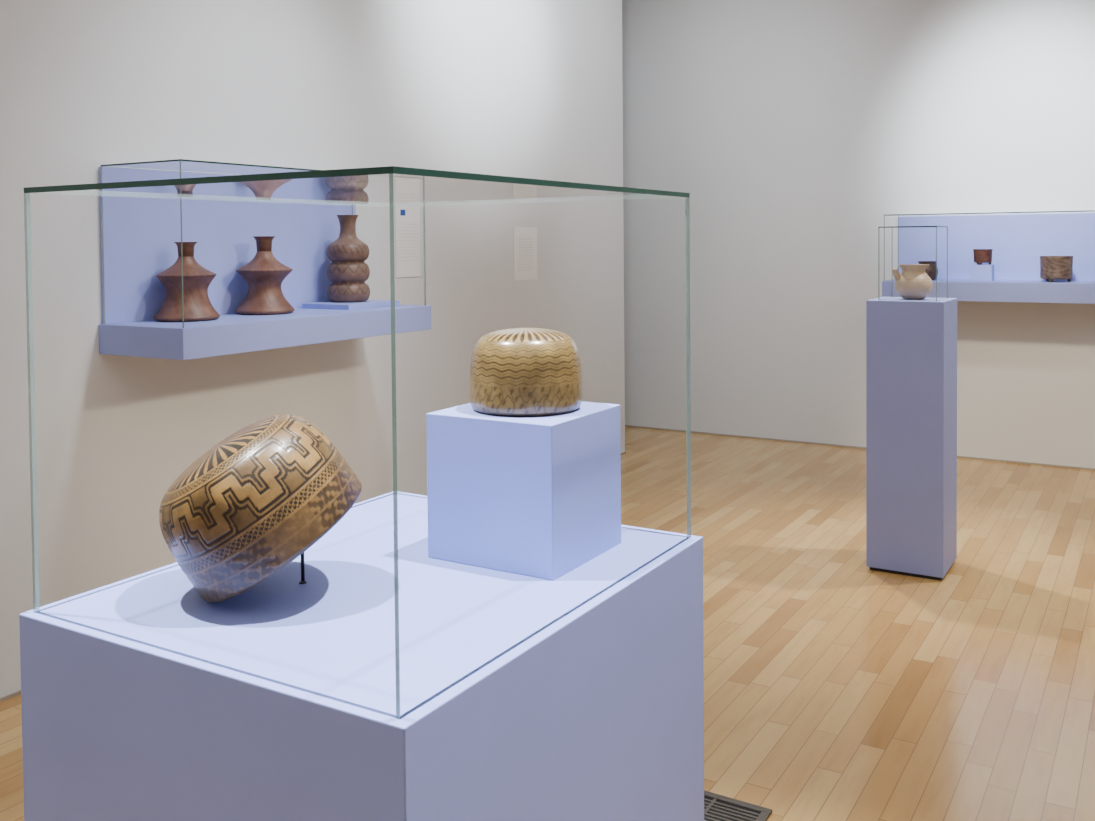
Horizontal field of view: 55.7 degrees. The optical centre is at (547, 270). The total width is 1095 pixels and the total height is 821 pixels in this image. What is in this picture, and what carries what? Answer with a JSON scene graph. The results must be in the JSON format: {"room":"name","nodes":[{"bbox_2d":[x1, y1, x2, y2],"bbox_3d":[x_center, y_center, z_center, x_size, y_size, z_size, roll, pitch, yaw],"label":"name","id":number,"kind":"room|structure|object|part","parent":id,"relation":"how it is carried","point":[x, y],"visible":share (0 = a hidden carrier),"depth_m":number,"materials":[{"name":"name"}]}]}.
{"room":"museum","nodes":[
{"label":"museum","id":0,"kind":"room"},
{"bbox_2d":[0,0,624,697],"bbox_3d":[-2.675,-0.488,2.192,0.250,3.900,12.040,0,2,31],"label":"wall","id":1,"kind":"structure","parent":0,"point":[531,89],"depth_m":4.44,"materials":[{"name":"paint"}]},
{"bbox_2d":[99,166,355,323],"bbox_3d":[-1.254,-0.111,4.306,0.013,0.566,1.353,0,2,31],"label":"panel","id":2,"kind":"object","parent":1,"relation":"attached to","point":[140,232],"visible":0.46,"depth_m":4.13,"materials":[{"name":"blue paint"}]},
{"bbox_2d":[99,305,430,359],"bbox_3d":[-1.067,0.227,4.197,0.449,0.107,1.370,0,2,31],"label":"display shelf","id":3,"kind":"object","parent":1,"relation":"attached to","point":[303,326],"visible":0.85,"depth_m":3.80,"materials":[{"name":"purple paint"}]},
{"bbox_2d":[101,194,104,323],"label":"glass cover","id":4,"kind":"object","parent":3,"relation":"on","point":[101,194],"depth_m":3.72,"materials":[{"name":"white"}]},
{"bbox_3d":[-1.416,-0.090,3.614,0.419,0.565,0.006,0,2,31],"label":"pane","id":5,"kind":"part","parent":4,"relation":"part of","materials":[{"name":"clear glass"}]},
{"bbox_2d":[180,197,183,327],"label":"glass cover","id":6,"kind":"object","parent":3,"relation":"on","point":[180,197],"depth_m":3.50,"materials":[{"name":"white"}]},
{"bbox_2d":[154,242,219,321],"bbox_3d":[-1.355,0.037,3.890,0.236,0.293,0.236,1,2,43],"label":"clay vase","id":7,"kind":"object","parent":3,"relation":"on","point":[197,279],"visible":0.98,"depth_m":3.82,"materials":[{"name":"brown ceramic"}]},
{"bbox_2d":[100,159,318,182],"label":"glass cover","id":8,"kind":"object","parent":3,"relation":"on","point":[180,165],"depth_m":3.82,"materials":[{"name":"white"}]},
{"bbox_3d":[-1.075,-0.394,4.173,0.425,0.006,1.333,0,2,31],"label":"lid","id":9,"kind":"part","parent":8,"relation":"part of","materials":[{"name":"clear glass"}]},
{"bbox_2d":[236,236,293,314],"bbox_3d":[-1.152,0.016,4.223,0.231,0.314,0.231,1,2,40],"label":"clay vase","id":10,"kind":"object","parent":3,"relation":"on","point":[264,274],"visible":1,"depth_m":4.16,"materials":[{"name":"brown ceramic"}]},
{"bbox_2d":[327,215,369,301],"bbox_3d":[-0.891,-0.056,4.636,0.189,0.386,0.190,0,2,31],"label":"clay vase","id":11,"kind":"object","parent":3,"relation":"on","point":[348,272],"visible":1,"depth_m":4.57,"materials":[{"name":"brown ceramic"}]},
{"bbox_2d":[302,300,399,309],"bbox_3d":[-0.872,0.149,4.620,0.270,0.022,0.340,0,2,31],"label":"plinth","id":12,"kind":"object","parent":3,"relation":"on","point":[369,303],"visible":0.88,"depth_m":4.51,"materials":[{"name":"purple paint"}]},
{"bbox_2d":[423,204,425,305],"label":"glass cover","id":13,"kind":"object","parent":3,"relation":"on","point":[423,204],"depth_m":4.65,"materials":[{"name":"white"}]},
{"bbox_3d":[-0.733,-0.128,4.751,0.419,0.565,0.006,0,2,31],"label":"pane","id":14,"kind":"part","parent":13,"relation":"part of","materials":[{"name":"clear glass"}]},
{"bbox_2d":[0,452,625,701],"bbox_3d":[-2.548,1.456,2.180,0.006,0.012,12.040,0,2,31],"label":"baseboard","id":15,"kind":"structure","parent":1,"relation":"attached to","point":[17,693],"depth_m":3.45,"materials":[{"name":"white paint"}]},
{"bbox_2d":[395,205,419,277],"bbox_3d":[-0.703,-0.150,5.232,0.004,0.360,0.190,0,2,31],"label":"wall label","id":16,"kind":"object","parent":1,"relation":"attached to","point":[407,217],"visible":1,"depth_m":5.23,"materials":[{"name":"paper"}]},
{"bbox_2d":[513,227,536,280],"bbox_3d":[-0.131,-0.104,6.185,0.003,0.315,0.260,0,2,31],"label":"wall label","id":17,"kind":"object","parent":1,"relation":"attached to","point":[524,238],"visible":1,"depth_m":6.18,"materials":[{"name":"paper"}]},
{"bbox_2d":[0,427,1094,820],"bbox_3d":[-0.108,1.513,1.393,10.000,0.100,13.200,0,2,31],"label":"floor","id":18,"kind":"structure","parent":0,"point":[837,688],"depth_m":3.85,"materials":[{"name":"brown wood"}]},
{"bbox_2d":[19,491,703,820],"bbox_3d":[-0.236,0.969,1.680,0.704,0.974,0.840,0,2,31],"label":"pedestal","id":19,"kind":"object","parent":18,"relation":"on","point":[598,715],"visible":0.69,"depth_m":1.41,"materials":[{"name":"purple paint"}]},
{"bbox_2d":[159,414,361,602],"bbox_3d":[-0.431,0.353,1.572,0.295,0.265,0.281,-1,2,-13],"label":"patterned bowl","id":20,"kind":"object","parent":19,"relation":"on","point":[254,502],"visible":1,"depth_m":1.46,"materials":[{"name":"brown ceramic"}]},
{"bbox_2d":[299,553,306,583],"bbox_3d":[-0.381,0.433,1.610,0.012,0.103,0.012,0,2,31],"label":"stand","id":21,"kind":"object","parent":19,"relation":"on","point":[302,581],"visible":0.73,"depth_m":1.61,"materials":[{"name":"black metal"}]},
{"bbox_3d":[-0.381,0.432,1.610,0.005,0.100,0.005,0,2,20],"label":"post","id":22,"kind":"part","parent":21,"relation":"part of","materials":[{"name":"black metal"}]},
{"bbox_2d":[24,166,690,718],"bbox_3d":[-0.245,0.177,1.659,0.674,0.610,0.812,0,2,31],"label":"glass cover","id":23,"kind":"object","parent":19,"relation":"on","point":[391,186],"visible":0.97,"depth_m":1.48,"materials":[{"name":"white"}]},
{"bbox_3d":[-0.531,0.179,1.831,0.006,0.602,0.812,0,2,31],"label":"pane","id":24,"kind":"part","parent":23,"relation":"part of","materials":[{"name":"clear glass"}]},
{"bbox_3d":[-0.453,0.192,1.314,0.662,0.602,0.006,0,2,31],"label":"pane","id":25,"kind":"part","parent":23,"relation":"part of","materials":[{"name":"clear glass"}]},
{"bbox_3d":[-0.248,-0.124,1.650,0.674,0.008,0.812,0,2,31],"label":"lid","id":26,"kind":"part","parent":23,"relation":"part of","materials":[{"name":"clear glass"}]},
{"bbox_3d":[0.041,0.183,1.487,0.006,0.602,0.812,0,2,31],"label":"pane","id":27,"kind":"part","parent":23,"relation":"part of","materials":[{"name":"clear glass"}]},
{"bbox_3d":[-0.038,0.169,2.004,0.662,0.602,0.006,0,2,31],"label":"pane","id":28,"kind":"part","parent":23,"relation":"part of","materials":[{"name":"clear glass"}]},
{"bbox_2d":[426,402,620,580],"bbox_3d":[-0.037,0.356,1.769,0.244,0.242,0.234,0,2,31],"label":"block","id":29,"kind":"object","parent":19,"relation":"on","point":[538,497],"visible":0.88,"depth_m":1.68,"materials":[{"name":"purple paint"}]},
{"bbox_2d":[470,328,581,416],"bbox_3d":[-0.037,0.166,1.767,0.191,0.137,0.191,0,2,14],"label":"patterned bowl","id":30,"kind":"object","parent":29,"relation":"on","point":[515,372],"visible":1,"depth_m":1.69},
{"bbox_2d":[704,790,771,820],"bbox_3d":[0.398,1.418,2.691,0.300,0.007,0.250,0,2,31],"label":"floor vent","id":31,"kind":"object","parent":18,"relation":"in","point":[717,807],"visible":0.49,"depth_m":2.72,"materials":[{"name":"metal"}]},
{"bbox_2d":[704,798,758,820],"bbox_3d":[0.398,1.419,2.691,0.256,0.004,0.206,0,2,31],"label":"grille","id":32,"kind":"object","parent":31,"relation":"attached to","point":[715,809],"depth_m":2.72,"materials":[{"name":"metal"}]},
{"bbox_2d":[866,297,956,580],"bbox_3d":[1.667,0.741,4.742,0.332,1.225,0.330,0,2,31],"label":"pedestal","id":33,"kind":"object","parent":18,"relation":"on","point":[911,345],"visible":0.98,"depth_m":4.61,"materials":[{"name":"purple paint"}]},
{"bbox_2d":[892,264,932,299],"bbox_3d":[1.666,0.049,4.720,0.166,0.158,0.164,0,2,31],"label":"jug","id":34,"kind":"object","parent":33,"relation":"on","point":[913,283],"visible":1,"depth_m":4.67,"materials":[{"name":"beige ceramic"}]},
{"bbox_3d":[1.596,0.021,4.716,0.051,0.066,0.037,-1,2,-12],"label":"spout","id":35,"kind":"part","parent":34,"relation":"part of","materials":[{"name":"beige ceramic"}]},
{"bbox_2d":[878,226,947,300],"bbox_3d":[1.665,-0.037,4.717,0.252,0.331,0.260,0,2,31],"label":"glass cover","id":36,"kind":"object","parent":33,"relation":"on","point":[892,227],"visible":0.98,"depth_m":4.67,"materials":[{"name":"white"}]},
{"bbox_3d":[1.559,-0.035,4.781,0.005,0.326,0.260,0,2,31],"label":"pane","id":37,"kind":"part","parent":36,"relation":"part of","materials":[{"name":"clear glass"}]},
{"bbox_3d":[1.599,-0.031,4.608,0.242,0.326,0.005,0,2,31],"label":"pane","id":38,"kind":"part","parent":36,"relation":"part of","materials":[{"name":"clear glass"}]},
{"bbox_3d":[1.730,-0.038,4.827,0.242,0.326,0.005,0,2,31],"label":"pane","id":39,"kind":"part","parent":36,"relation":"part of","materials":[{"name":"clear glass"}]},
{"bbox_3d":[1.663,-0.200,4.713,0.252,0.005,0.260,0,2,31],"label":"lid","id":40,"kind":"part","parent":36,"relation":"part of","materials":[{"name":"clear glass"}]},
{"bbox_3d":[1.771,-0.034,4.654,0.005,0.326,0.260,0,2,31],"label":"pane","id":41,"kind":"part","parent":36,"relation":"part of","materials":[{"name":"clear glass"}]},
{"bbox_2d":[622,0,1094,468],"bbox_3d":[3.221,-0.671,6.907,10.000,3.900,0.200,0,2,31],"label":"wall","id":42,"kind":"structure","parent":0,"point":[791,129],"depth_m":7.50,"materials":[{"name":"paint"}]},
{"bbox_2d":[625,425,1094,470],"bbox_3d":[3.185,1.275,6.873,10.000,0.012,0.006,0,2,31],"label":"baseboard","id":43,"kind":"structure","parent":42,"relation":"attached to","point":[1083,468],"depth_m":7.55,"materials":[{"name":"white paint"}]},
{"bbox_2d":[882,279,1094,303],"bbox_3d":[2.928,0.127,6.735,1.375,0.122,0.439,0,2,31],"label":"display shelf","id":44,"kind":"object","parent":42,"relation":"attached to","point":[1031,291],"visible":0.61,"depth_m":6.51,"materials":[{"name":"purple paint"}]},
{"bbox_2d":[918,261,937,279],"bbox_3d":[2.564,-0.002,6.997,0.133,0.127,0.133,0,2,31],"label":"clay pot","id":45,"kind":"object","parent":44,"relation":"on","point":[930,270],"visible":0.56,"depth_m":6.94,"materials":[{"name":"brown ceramic"}]},
{"bbox_2d":[971,264,993,280],"bbox_3d":[2.862,0.011,6.818,0.124,0.106,0.120,0,2,31],"label":"block","id":46,"kind":"object","parent":44,"relation":"on","point":[984,272],"visible":0.99,"depth_m":6.77,"materials":[{"name":"blue paint"}]},
{"bbox_2d":[973,249,992,264],"bbox_3d":[2.861,-0.092,6.815,0.120,0.101,0.120,0,2,31],"label":"pot","id":47,"kind":"object","parent":46,"relation":"on","point":[981,256],"visible":1,"depth_m":6.77,"materials":[{"name":"red ceramic"}]},
{"bbox_2d":[884,210,1094,283],"bbox_3d":[2.920,-0.155,6.728,1.345,0.442,0.415,0,2,31],"label":"glass cover","id":48,"kind":"object","parent":44,"relation":"on","point":[1087,210],"visible":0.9,"depth_m":6.76,"materials":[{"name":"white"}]},
{"bbox_3d":[2.346,-0.156,7.073,0.006,0.436,0.415,0,2,31],"label":"pane","id":49,"kind":"part","parent":48,"relation":"part of","materials":[{"name":"clear glass"}]},
{"bbox_3d":[2.918,-0.372,6.722,1.345,0.006,0.415,0,2,31],"label":"lid","id":50,"kind":"part","parent":48,"relation":"part of","materials":[{"name":"clear glass"}]},
{"bbox_2d":[1040,256,1072,281],"bbox_3d":[3.226,-0.013,6.575,0.192,0.162,0.191,0,2,31],"label":"pot","id":51,"kind":"object","parent":44,"relation":"on","point":[1051,267],"visible":1,"depth_m":6.50,"materials":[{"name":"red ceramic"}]},
{"bbox_2d":[899,213,1094,280],"bbox_3d":[3.031,-0.157,6.912,1.343,0.435,0.013,0,2,31],"label":"panel","id":52,"kind":"object","parent":42,"relation":"attached to","point":[1018,242],"visible":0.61,"depth_m":6.90,"materials":[{"name":"blue paint"}]}
]}

